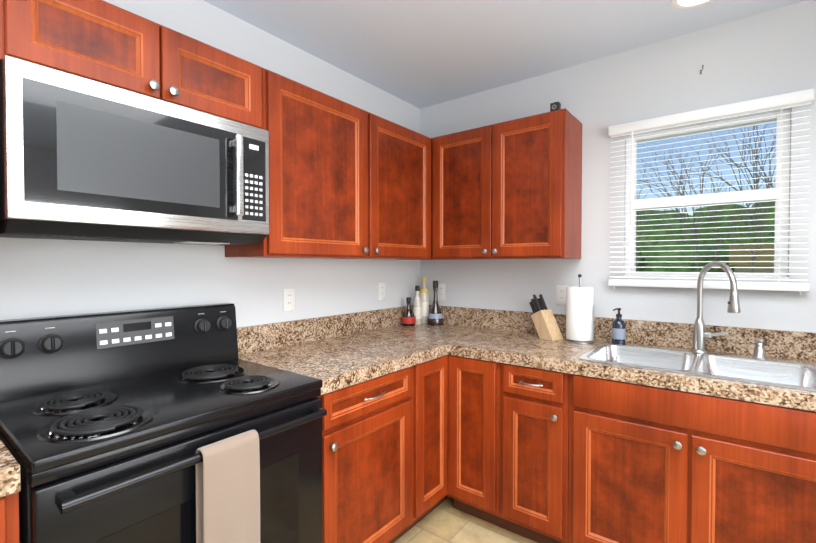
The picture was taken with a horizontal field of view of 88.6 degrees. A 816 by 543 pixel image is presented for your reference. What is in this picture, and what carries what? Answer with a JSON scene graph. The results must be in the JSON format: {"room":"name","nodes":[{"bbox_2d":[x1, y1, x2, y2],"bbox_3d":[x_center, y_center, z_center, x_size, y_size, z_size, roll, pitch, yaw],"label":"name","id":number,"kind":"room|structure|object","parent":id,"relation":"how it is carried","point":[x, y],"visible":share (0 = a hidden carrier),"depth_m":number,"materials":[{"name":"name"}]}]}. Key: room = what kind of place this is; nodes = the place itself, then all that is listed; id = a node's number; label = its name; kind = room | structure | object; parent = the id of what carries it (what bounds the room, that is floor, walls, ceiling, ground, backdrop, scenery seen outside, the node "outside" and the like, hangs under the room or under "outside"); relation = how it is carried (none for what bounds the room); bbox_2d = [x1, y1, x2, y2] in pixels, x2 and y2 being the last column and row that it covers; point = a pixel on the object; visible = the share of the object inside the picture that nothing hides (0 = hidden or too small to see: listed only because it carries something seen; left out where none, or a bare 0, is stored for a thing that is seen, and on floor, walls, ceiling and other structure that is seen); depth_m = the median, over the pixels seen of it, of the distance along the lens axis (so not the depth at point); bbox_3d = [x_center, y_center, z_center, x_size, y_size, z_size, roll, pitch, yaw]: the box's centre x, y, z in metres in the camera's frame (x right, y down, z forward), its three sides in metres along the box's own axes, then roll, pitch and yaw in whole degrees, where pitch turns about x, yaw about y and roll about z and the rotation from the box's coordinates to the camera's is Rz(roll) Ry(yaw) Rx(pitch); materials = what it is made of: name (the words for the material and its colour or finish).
{"room":"kitchen","nodes":[
{"label":"kitchen","id":0,"kind":"room"},
{"bbox_2d":[0,0,419,327],"bbox_3d":[-1.363,0.075,1.295,0.120,2.465,4.840,1,1,38],"label":"wall","id":1,"kind":"structure","parent":0,"point":[47,277],"depth_m":1.85,"materials":[{"name":"white paint"}]},
{"bbox_2d":[0,0,167,101],"bbox_3d":[-1.054,-0.686,1.315,0.323,0.262,0.387,1,1,38],"label":"upper cabinet","id":2,"kind":"object","parent":1,"relation":"attached to","point":[101,41],"depth_m":1.22,"materials":[{"name":"brown wood"}]},
{"bbox_2d":[0,55,268,245],"bbox_3d":[-0.905,-0.329,1.451,0.399,0.448,0.760,1,1,38],"label":"microwave","id":3,"kind":"object","parent":2,"relation":"attached to","point":[82,158],"visible":1,"depth_m":1.25,"materials":[{"name":"silver metal"}]},
{"bbox_2d":[168,28,263,128],"bbox_3d":[-0.818,-0.691,1.622,0.323,0.262,0.387,1,1,38],"label":"upper cabinet","id":4,"kind":"object","parent":1,"relation":"attached to","point":[203,77],"depth_m":1.52,"materials":[{"name":"brown wood"}]},
{"bbox_2d":[283,288,294,310],"bbox_3d":[-0.614,0.146,2.161,0.007,0.114,0.070,1,1,38],"label":"electrical outlet","id":5,"kind":"object","parent":1,"relation":"attached to","point":[288,299],"visible":1,"depth_m":2.16,"materials":[{"name":"white plastic"}]},
{"bbox_2d":[225,68,435,259],"bbox_3d":[-0.340,-0.452,2.244,0.323,0.762,1.171,1,1,38],"label":"upper cabinet","id":6,"kind":"object","parent":1,"relation":"attached to","point":[348,181],"depth_m":2.01,"materials":[{"name":"brown wood"}]},
{"bbox_2d":[378,282,385,299],"bbox_3d":[-0.170,0.129,2.736,0.007,0.114,0.070,1,1,38],"label":"electrical outlet","id":7,"kind":"object","parent":1,"relation":"attached to","point":[381,290],"visible":1,"depth_m":2.73,"materials":[{"name":"white plastic"}]},
{"bbox_2d":[394,497,536,542],"bbox_3d":[0.347,1.361,-0.003,4.440,0.060,4.840,1,1,38],"label":"floor","id":8,"kind":"structure","parent":0,"point":[445,521],"depth_m":2.09,"materials":[{"name":"tile"}]},
{"bbox_2d":[0,492,18,542],"bbox_3d":[-1.256,0.879,0.796,0.673,0.874,0.679,1,1,38],"label":"base cabinet","id":9,"kind":"object","parent":8,"relation":"on","point":[9,518],"visible":0.57,"depth_m":0.87,"materials":[{"name":"brown wood"}]},
{"bbox_2d":[0,440,20,497],"bbox_3d":[-1.266,0.368,0.794,0.648,0.176,0.678,1,1,38],"label":"countertop","id":10,"kind":"structure","parent":9,"relation":"on","point":[9,467],"depth_m":0.86,"materials":[{"name":"stone"}]},
{"bbox_2d":[0,303,326,542],"bbox_3d":[-0.769,0.727,1.356,0.700,1.157,0.779,1,1,38],"label":"stove","id":11,"kind":"object","parent":8,"relation":"on","point":[111,423],"visible":1,"depth_m":1.26,"materials":[{"name":"black metal"}]},
{"bbox_2d":[196,430,259,542],"bbox_3d":[-0.492,0.785,1.157,0.055,0.649,0.167,1,1,38],"label":"hanging towel","id":12,"kind":"object","parent":11,"relation":"hanging from","point":[227,490],"visible":1,"depth_m":1.13,"materials":[{"name":"beige fabric"}]},
{"bbox_2d":[318,364,417,542],"bbox_3d":[-0.399,0.859,1.931,0.643,0.874,0.567,1,1,38],"label":"base cabinet","id":13,"kind":"object","parent":8,"relation":"on","point":[384,458],"depth_m":1.74,"materials":[{"name":"brown wood"}]},
{"bbox_2d":[418,355,448,521],"bbox_3d":[-0.132,0.853,2.277,0.643,0.874,0.307,1,1,38],"label":"base cabinet","id":14,"kind":"object","parent":8,"relation":"on","point":[432,374],"depth_m":2.10,"materials":[{"name":"brown wood"}]},
{"bbox_2d":[446,355,501,525],"bbox_3d":[0.510,0.851,2.360,0.308,0.874,0.643,1,1,38],"label":"base cabinet","id":15,"kind":"object","parent":8,"relation":"on","point":[474,385],"depth_m":2.11,"materials":[{"name":"brown wood"}]},
{"bbox_2d":[237,310,447,394],"bbox_3d":[-0.310,0.347,2.022,0.660,0.176,0.830,1,1,38],"label":"countertop","id":16,"kind":"structure","parent":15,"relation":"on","point":[335,352],"depth_m":2.06,"materials":[{"name":"stone"}]},
{"bbox_2d":[372,305,815,411],"bbox_3d":[0.993,0.348,1.962,2.798,0.176,0.668,1,1,38],"label":"countertop","id":17,"kind":"structure","parent":15,"relation":"on","point":[501,336],"depth_m":1.97,"materials":[{"name":"stone"}]},
{"bbox_2d":[402,297,415,325],"bbox_3d":[0.004,0.271,2.833,0.096,0.191,0.096,1,1,38],"label":"bottle","id":18,"kind":"object","parent":17,"relation":"on","point":[408,317],"visible":1,"depth_m":2.80,"materials":[{"name":"brown"}]},
{"bbox_2d":[413,286,421,324],"bbox_3d":[0.065,0.231,2.886,0.059,0.268,0.059,1,1,38],"label":"bottle","id":19,"kind":"object","parent":17,"relation":"on","point":[417,306],"visible":0.96,"depth_m":2.87,"materials":[{"name":"beige"}]},
{"bbox_2d":[419,277,428,323],"bbox_3d":[0.113,0.202,2.956,0.073,0.324,0.073,1,1,38],"label":"bottle","id":20,"kind":"object","parent":17,"relation":"on","point":[424,294],"visible":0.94,"depth_m":2.92,"materials":[{"name":"beige"}]},
{"bbox_2d":[427,281,443,325],"bbox_3d":[0.190,0.214,2.884,0.116,0.302,0.116,1,1,38],"label":"bottle","id":21,"kind":"object","parent":17,"relation":"on","point":[435,316],"visible":1,"depth_m":2.86,"materials":[{"name":"brown glass"}]},
{"bbox_2d":[529,294,562,340],"bbox_3d":[0.774,0.253,2.363,0.090,0.243,0.180,-1,1,-32],"label":"knife block","id":22,"kind":"object","parent":17,"relation":"on","point":[545,322],"visible":1,"depth_m":2.34,"materials":[{"name":"brown wood"}]},
{"bbox_2d":[564,274,594,343],"bbox_3d":[0.925,0.195,2.253,0.156,0.363,0.156,1,1,38],"label":"paper towel","id":23,"kind":"object","parent":17,"relation":"on","point":[579,316],"visible":1,"depth_m":2.20,"materials":[{"name":"white paper"}]},
{"bbox_2d":[612,308,625,343],"bbox_3d":[1.093,0.283,2.169,0.063,0.189,0.064,1,1,38],"label":"soap bottle","id":24,"kind":"object","parent":17,"relation":"on","point":[618,330],"visible":0.98,"depth_m":2.15,"materials":[{"name":"blue plastic"}]},
{"bbox_2d":[579,341,815,391],"bbox_3d":[1.226,0.471,1.776,0.830,0.186,0.526,1,1,38],"label":"sink","id":25,"kind":"object","parent":17,"relation":"in","point":[795,374],"visible":0.4,"depth_m":1.83,"materials":[{"name":"silver metal"}]},
{"bbox_2d":[691,261,766,359],"bbox_3d":[1.392,0.166,1.819,0.272,0.421,0.213,1,1,38],"label":"faucet","id":26,"kind":"object","parent":17,"relation":"on","point":[701,334],"visible":1,"depth_m":1.89,"materials":[{"name":"silver metal"}]},
{"bbox_2d":[498,363,609,542],"bbox_3d":[0.766,0.855,2.162,0.341,0.874,0.643,1,1,38],"label":"base cabinet","id":27,"kind":"object","parent":8,"relation":"on","point":[541,455],"depth_m":1.85,"materials":[{"name":"brown wood"}]},
{"bbox_2d":[810,412,815,542],"bbox_3d":[1.838,0.869,1.335,0.683,0.874,0.643,1,1,38],"label":"base cabinet","id":28,"kind":"object","parent":8,"relation":"on","point":[812,533],"depth_m":1.35,"materials":[{"name":"brown wood"}]},
{"bbox_2d":[203,0,806,108],"bbox_3d":[0.347,-1.164,-0.047,4.440,0.060,4.840,1,1,38],"label":"ceiling","id":29,"kind":"structure","parent":0,"point":[420,54],"depth_m":2.05,"materials":[{"name":"white paint"}]},
{"bbox_2d":[671,0,712,8],"bbox_3d":[1.220,-1.162,1.756,0.196,0.006,0.196,1,1,38],"label":"recessed light","id":30,"kind":"object","parent":29,"relation":"in","point":[683,4],"visible":1,"depth_m":1.81,"materials":[{"name":"white plastic"}]},
{"bbox_2d":[420,0,815,332],"bbox_3d":[1.836,0.066,1.807,4.320,2.465,0.120,1,1,38],"label":"wall","id":31,"kind":"structure","parent":0,"point":[767,54],"depth_m":2.19,"materials":[{"name":"white paint"}]},
{"bbox_2d":[437,284,444,299],"bbox_3d":[0.233,0.144,2.964,0.070,0.114,0.007,1,1,38],"label":"electrical outlet","id":32,"kind":"object","parent":31,"relation":"attached to","point":[441,291],"visible":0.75,"depth_m":2.96,"materials":[{"name":"white plastic"}]},
{"bbox_2d":[431,108,581,259],"bbox_3d":[0.552,-0.456,2.488,0.827,0.762,0.353,1,1,38],"label":"upper cabinet","id":33,"kind":"object","parent":31,"relation":"attached to","point":[511,189],"visible":1,"depth_m":2.32,"materials":[{"name":"brown wood"}]},
{"bbox_2d":[550,102,560,111],"bbox_3d":[0.777,-0.861,2.207,0.045,0.055,0.044,1,1,38],"label":"camera","id":34,"kind":"object","parent":33,"relation":"on","point":[554,106],"visible":0.81,"depth_m":2.19,"materials":[{"name":"black plastic"}]},
{"bbox_2d":[556,285,567,304],"bbox_3d":[0.902,0.138,2.447,0.070,0.114,0.007,1,1,38],"label":"electrical outlet","id":35,"kind":"object","parent":31,"relation":"attached to","point":[560,294],"visible":0.88,"depth_m":2.45,"materials":[{"name":"white plastic"}]},
{"bbox_2d":[624,110,790,278],"bbox_3d":[1.451,-0.347,2.082,0.660,0.756,0.094,1,1,38],"label":"window","id":36,"kind":"structure","parent":31,"relation":"in","point":[757,193],"depth_m":2.01,"materials":[{"name":"white plastic"}]},
{"bbox_2d":[608,89,813,294],"bbox_3d":[1.397,-0.337,2.015,0.794,0.868,0.068,1,1,38],"label":"window blind","id":37,"kind":"object","parent":36,"relation":"attached to","point":[782,101],"visible":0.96,"depth_m":1.97,"materials":[{"name":"white plastic"}]},
{"bbox_3d":[27.736,1.261,38.928,80.000,0.020,89.500,1,1,38],"label":"ground","id":38,"kind":"structure","parent":0,"visible":0},
{"bbox_2d":[636,125,775,272],"bbox_3d":[22.217,-3.808,29.852,31.779,15.306,28.481,1,1,38],"label":"trees","id":39,"kind":"object","parent":38,"relation":"on","point":[674,250],"depth_m":31.05,"materials":[{"name":"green plant"}]}
]}

